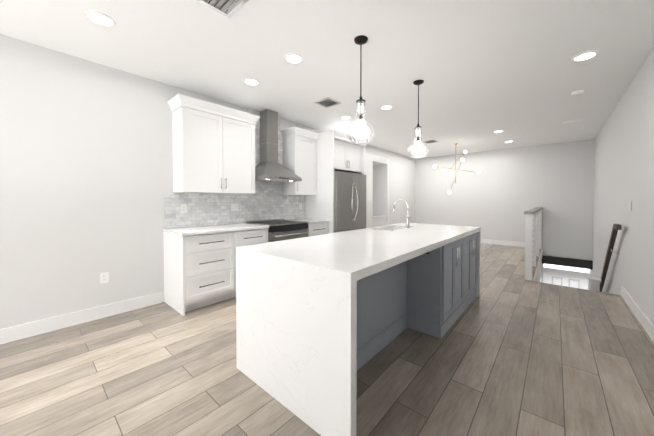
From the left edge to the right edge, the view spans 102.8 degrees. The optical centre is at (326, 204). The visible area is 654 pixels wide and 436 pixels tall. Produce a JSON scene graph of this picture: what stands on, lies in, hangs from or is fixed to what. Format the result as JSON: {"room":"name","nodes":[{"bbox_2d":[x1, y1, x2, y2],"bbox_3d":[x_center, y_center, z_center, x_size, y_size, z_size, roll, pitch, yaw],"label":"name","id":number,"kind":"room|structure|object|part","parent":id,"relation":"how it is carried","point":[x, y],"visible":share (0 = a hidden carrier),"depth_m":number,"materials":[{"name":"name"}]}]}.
{"room":"kitchen","nodes":[
{"label":"kitchen","id":0,"kind":"room"},
{"bbox_2d":[0,34,414,328],"bbox_3d":[-0.757,-0.019,4.829,0.100,3.040,11.770,1,1,41],"label":"wall","id":1,"kind":"structure","parent":0,"point":[86,170],"depth_m":2.71,"materials":[{"name":"white paint"}]},
{"bbox_2d":[0,291,163,343],"bbox_3d":[-0.710,1.135,4.810,0.014,0.132,11.558,1,1,41],"label":"baseboard","id":2,"kind":"structure","parent":1,"relation":"attached to","point":[21,331],"depth_m":2.67,"materials":[{"name":"white wood"}]},
{"bbox_2d":[100,272,108,283],"bbox_3d":[-2.426,0.800,2.847,0.008,0.115,0.075,1,1,41],"label":"electrical outlet","id":3,"kind":"object","parent":1,"relation":"attached to","point":[104,277],"visible":1,"depth_m":2.85,"materials":[{"name":"white plastic"}]},
{"bbox_2d":[167,93,259,193],"bbox_3d":[-1.502,-0.730,3.597,0.383,1.147,1.120,1,1,41],"label":"upper cabinet","id":4,"kind":"object","parent":1,"relation":"attached to","point":[213,147],"visible":1,"depth_m":3.39,"materials":[{"name":"white wood"}]},
{"bbox_2d":[164,108,304,228],"bbox_3d":[-1.235,-0.619,4.186,0.010,1.814,2.446,1,1,41],"label":"tile backsplash","id":5,"kind":"structure","parent":1,"relation":"attached to","point":[267,200],"depth_m":4.08,"materials":[{"name":"tile"}]},
{"bbox_2d":[180,204,185,212],"bbox_3d":[-1.887,0.051,3.434,0.008,0.115,0.075,1,1,41],"label":"outlet","id":6,"kind":"object","parent":5,"relation":"attached to","point":[182,208],"visible":1,"depth_m":3.43,"materials":[{"name":"white plastic"}]},
{"bbox_2d":[231,204,237,210],"bbox_3d":[-1.406,0.043,3.983,0.010,0.115,0.121,1,1,41],"label":"outlet","id":7,"kind":"object","parent":5,"relation":"attached to","point":[234,207],"visible":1,"depth_m":3.97,"materials":[{"name":"white plastic"}]},
{"bbox_2d":[255,109,301,181],"bbox_3d":[-0.854,-0.955,4.236,0.489,1.145,0.760,1,1,41],"label":"range hood","id":8,"kind":"object","parent":5,"relation":"attached to","point":[269,168],"visible":1,"depth_m":4.22,"materials":[{"name":"silver metal"}]},
{"bbox_2d":[280,126,318,194],"bbox_3d":[-0.488,-0.747,4.756,0.383,1.147,0.601,1,1,41],"label":"upper cabinet","id":9,"kind":"object","parent":1,"relation":"attached to","point":[299,152],"visible":1,"depth_m":4.63,"materials":[{"name":"white wood"}]},
{"bbox_2d":[0,243,653,435],"bbox_3d":[0.933,1.372,3.372,4.590,0.300,11.770,1,1,41],"label":"floor","id":10,"kind":"structure","parent":0,"point":[512,351],"depth_m":1.90,"materials":[{"name":"brown wood"}]},
{"bbox_2d":[163,223,268,315],"bbox_3d":[-1.433,0.760,3.493,0.651,0.920,1.151,1,1,41],"label":"base cabinet","id":11,"kind":"object","parent":10,"relation":"on","point":[199,266],"visible":0.75,"depth_m":3.12,"materials":[{"name":"white wood"}]},
{"bbox_2d":[246,219,308,241],"bbox_3d":[-0.763,0.728,4.182,0.697,0.925,0.756,1,1,41],"label":"range","id":12,"kind":"object","parent":10,"relation":"on","point":[280,229],"visible":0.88,"depth_m":3.99,"materials":[{"name":"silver metal"}]},
{"bbox_2d":[291,219,328,236],"bbox_3d":[-0.369,0.742,4.710,0.651,0.920,0.547,1,1,41],"label":"base cabinet","id":13,"kind":"object","parent":10,"relation":"on","point":[317,227],"visible":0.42,"depth_m":4.55,"materials":[{"name":"white wood"}]},
{"bbox_2d":[305,130,367,233],"bbox_3d":[0.221,-0.067,5.282,0.773,2.522,1.100,1,1,41],"label":"tall cabinet","id":14,"kind":"object","parent":10,"relation":"on","point":[337,150],"visible":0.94,"depth_m":4.85,"materials":[{"name":"white wood"}]},
{"bbox_2d":[334,171,365,232],"bbox_3d":[0.238,0.287,5.235,0.810,1.785,0.965,1,1,41],"label":"refrigerator","id":15,"kind":"object","parent":10,"relation":"on","point":[349,201],"visible":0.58,"depth_m":4.91,"materials":[{"name":"silver metal"}]},
{"bbox_2d":[240,243,479,435],"bbox_3d":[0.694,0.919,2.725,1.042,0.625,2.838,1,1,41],"label":"kitchen island","id":16,"kind":"object","parent":10,"relation":"on","point":[321,320],"depth_m":1.67,"materials":[{"name":"white stone"}]},
{"bbox_2d":[392,199,410,228],"bbox_3d":[0.954,0.114,3.354,0.247,0.375,0.094,1,1,41],"label":"kitchen faucet","id":17,"kind":"object","parent":16,"relation":"on","point":[407,219],"visible":1,"depth_m":3.27,"materials":[{"name":"silver metal"}]},
{"bbox_2d":[365,153,388,227],"bbox_3d":[0.900,0.031,6.170,0.628,2.300,1.231,1,1,41],"label":"door frame","id":18,"kind":"structure","parent":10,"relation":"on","point":[377,188],"depth_m":6.35,"materials":[{"name":"white"}]},
{"bbox_2d":[524,207,542,280],"bbox_3d":[4.415,0.640,5.537,0.130,1.100,3.708,1,1,41],"label":"guard","id":19,"kind":"object","parent":10,"relation":"on","point":[533,221],"visible":1,"depth_m":4.19,"materials":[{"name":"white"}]},
{"bbox_2d":[0,0,653,158],"bbox_3d":[0.933,-1.567,3.329,4.590,0.100,11.770,1,1,41],"label":"ceiling","id":20,"kind":"structure","parent":0,"point":[484,70],"depth_m":2.64,"materials":[{"name":"white paint"}]},
{"bbox_2d":[85,10,115,26],"bbox_3d":[-1.827,-1.494,2.109,0.194,0.009,0.194,1,1,41],"label":"recessed light","id":21,"kind":"object","parent":20,"relation":"in","point":[100,18],"visible":1,"depth_m":2.10,"materials":[{"name":"white"}]},
{"bbox_2d":[197,0,248,17],"bbox_3d":[-0.766,-1.488,1.833,0.360,0.012,0.360,1,1,41],"label":"ceiling vent","id":22,"kind":"object","parent":20,"relation":"in","point":[228,8],"visible":1,"depth_m":1.95,"materials":[{"name":"silver metal"}]},
{"bbox_2d":[243,78,259,85],"bbox_3d":[-0.931,-1.510,3.225,0.194,0.009,0.194,1,1,41],"label":"recessed light","id":23,"kind":"object","parent":20,"relation":"in","point":[251,81],"visible":1,"depth_m":3.21,"materials":[{"name":"white"}]},
{"bbox_2d":[284,53,302,63],"bbox_3d":[-0.343,-1.503,2.698,0.194,0.009,0.194,1,1,41],"label":"recessed light","id":24,"kind":"object","parent":20,"relation":"in","point":[292,58],"visible":1,"depth_m":2.69,"materials":[{"name":"white"}]},
{"bbox_2d":[313,97,341,107],"bbox_3d":[0.009,-1.519,3.905,0.300,0.012,0.300,1,1,41],"label":"ceiling vent","id":25,"kind":"object","parent":20,"relation":"in","point":[327,102],"visible":0.96,"depth_m":3.90,"materials":[{"name":"grey metal"}]},
{"bbox_2d":[340,116,350,118],"bbox_3d":[0.330,-1.531,4.607,0.194,0.009,0.194,1,1,41],"label":"recessed light","id":26,"kind":"object","parent":20,"relation":"in","point":[345,117],"visible":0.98,"depth_m":4.59,"materials":[{"name":"white"}]},
{"bbox_2d":[347,35,374,144],"bbox_3d":[0.310,-1.028,2.387,0.261,0.948,0.261,1,1,41],"label":"pendant light","id":27,"kind":"object","parent":20,"relation":"hanging from","point":[360,40],"visible":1,"depth_m":2.36,"materials":[{"name":"clear glass"}]},
{"bbox_3d":[0.310,-0.749,2.392,0.261,0.389,0.261,1,1,41],"label":"lamp shade","id":28,"kind":"part","parent":27,"relation":"part of","materials":[{"name":"clear glass"}]},
{"bbox_2d":[380,105,392,109],"bbox_3d":[0.937,-1.524,4.116,0.194,0.009,0.194,1,1,41],"label":"recessed light","id":29,"kind":"object","parent":20,"relation":"in","point":[386,107],"visible":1,"depth_m":4.10,"materials":[{"name":"white"}]},
{"bbox_2d":[407,80,428,159],"bbox_3d":[1.131,-1.041,3.236,0.261,0.948,0.261,1,1,41],"label":"pendant light","id":30,"kind":"object","parent":20,"relation":"hanging from","point":[418,139],"visible":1,"depth_m":3.21,"materials":[{"name":"clear glass"}]},
{"bbox_3d":[1.131,-0.761,3.240,0.261,0.389,0.261,1,1,41],"label":"lamp shade","id":31,"kind":"part","parent":30,"relation":"part of","materials":[{"name":"clear glass"}]},
{"bbox_2d":[424,140,437,143],"bbox_3d":[2.564,-1.557,6.479,0.300,0.012,0.300,1,1,41],"label":"ceiling vent","id":32,"kind":"object","parent":20,"relation":"in","point":[430,141],"visible":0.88,"depth_m":6.46,"materials":[{"name":"grey metal"}]},
{"bbox_2d":[433,143,479,193],"bbox_3d":[3.326,-0.924,6.752,1.086,1.286,0.381,1,1,41],"label":"sputnik chandelier","id":33,"kind":"object","parent":20,"relation":"hanging from","point":[461,160],"visible":1,"depth_m":6.75,"materials":[{"name":"gold metal"}]},
{"bbox_2d":[563,119,581,124],"bbox_3d":[4.552,-1.524,4.848,0.270,0.030,0.270,1,1,41],"label":"recessed light","id":34,"kind":"object","parent":20,"relation":"in","point":[573,121],"visible":1,"depth_m":4.81,"materials":[{"name":"white plastic"}]},
{"bbox_2d":[571,90,583,95],"bbox_3d":[3.380,-1.502,3.522,0.130,0.035,0.130,1,1,41],"label":"smoke detector","id":35,"kind":"object","parent":20,"relation":"attached to","point":[577,92],"visible":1,"depth_m":3.50,"materials":[{"name":"white plastic"}]},
{"bbox_2d":[572,51,598,61],"bbox_3d":[2.623,-1.502,2.656,0.194,0.009,0.194,1,1,41],"label":"recessed light","id":36,"kind":"object","parent":20,"relation":"in","point":[585,56],"visible":1,"depth_m":2.65,"materials":[{"name":"white"}]},
{"bbox_2d":[415,139,594,282],"bbox_3d":[4.773,1.287,7.765,4.590,5.740,0.100,1,1,41],"label":"wall","id":37,"kind":"structure","parent":0,"point":[499,194],"depth_m":7.23,"materials":[{"name":"white paint"}]},
{"bbox_2d":[481,239,524,246],"bbox_3d":[4.365,1.087,8.040,3.372,0.132,0.014,1,1,41],"label":"baseboard","id":38,"kind":"structure","parent":37,"relation":"attached to","point":[506,243],"depth_m":7.45,"materials":[{"name":"white wood"}]},
{"bbox_2d":[543,267,589,289],"bbox_3d":[5.998,2.787,6.582,0.880,2.265,0.098,1,1,41],"label":"entry door","id":39,"kind":"structure","parent":37,"relation":"in","point":[569,278],"depth_m":6.58,"materials":[{"name":"white"}]},
{"bbox_2d":[544,264,589,272],"bbox_3d":[6.031,1.605,6.594,0.850,0.090,0.010,1,1,41],"label":"pane","id":40,"kind":"object","parent":37,"relation":"attached to","point":[567,268],"visible":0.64,"depth_m":6.57,"materials":[{"name":"white glass"}]},
{"bbox_2d":[542,255,592,269],"bbox_3d":[6.022,1.450,6.582,0.946,0.210,0.038,1,1,41],"label":"trim","id":41,"kind":"structure","parent":37,"relation":"attached to","point":[572,262],"depth_m":6.54,"materials":[{"name":"grey wood"}]},
{"bbox_2d":[537,261,541,281],"bbox_3d":[4.429,2.840,5.578,0.100,2.700,3.680,1,1,41],"label":"wall","id":42,"kind":"structure","parent":0,"point":[539,278],"depth_m":6.22,"materials":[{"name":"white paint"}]},
{"bbox_2d":[533,249,542,281],"bbox_3d":[4.477,2.706,5.533,0.031,3.028,3.678,1,1,41],"label":"trim","id":43,"kind":"structure","parent":42,"relation":"attached to","point":[537,268],"depth_m":5.01,"materials":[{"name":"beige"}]},
{"bbox_2d":[593,47,653,324],"bbox_3d":[2.624,1.374,1.895,0.100,5.740,11.770,1,1,41],"label":"wall","id":44,"kind":"structure","parent":0,"point":[624,160],"depth_m":3.24,"materials":[{"name":"white paint"}]},
{"bbox_2d":[600,224,621,291],"bbox_3d":[4.943,1.664,4.704,0.095,2.848,3.605,1,1,41],"label":"wall-mounted handrail","id":45,"kind":"object","parent":44,"relation":"attached to","point":[615,229],"visible":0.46,"depth_m":3.85,"materials":[{"name":"brown wood"}]},
{"bbox_2d":[621,286,653,341],"bbox_3d":[1.365,1.198,0.541,0.014,0.132,7.860,1,1,41],"label":"baseboard","id":46,"kind":"structure","parent":44,"relation":"attached to","point":[643,318],"depth_m":2.75,"materials":[{"name":"white wood"}]},
{"bbox_3d":[4.825,4.070,5.251,1.150,0.250,3.880,1,1,41],"label":"floor","id":47,"kind":"structure","parent":0,"visible":0},
{"bbox_3d":[4.711,2.612,5.099,0.946,2.750,3.335,1,1,41],"label":"stair steps","id":48,"kind":"structure","parent":47,"relation":"on","visible":0},
{"bbox_2d":[587,275,600,291],"bbox_3d":[4.589,1.739,4.498,0.160,1.046,0.160,1,1,41],"label":"newel post","id":49,"kind":"object","parent":48,"relation":"on","point":[594,281],"visible":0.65,"depth_m":4.45,"materials":[{"name":"white wood"}]}
]}

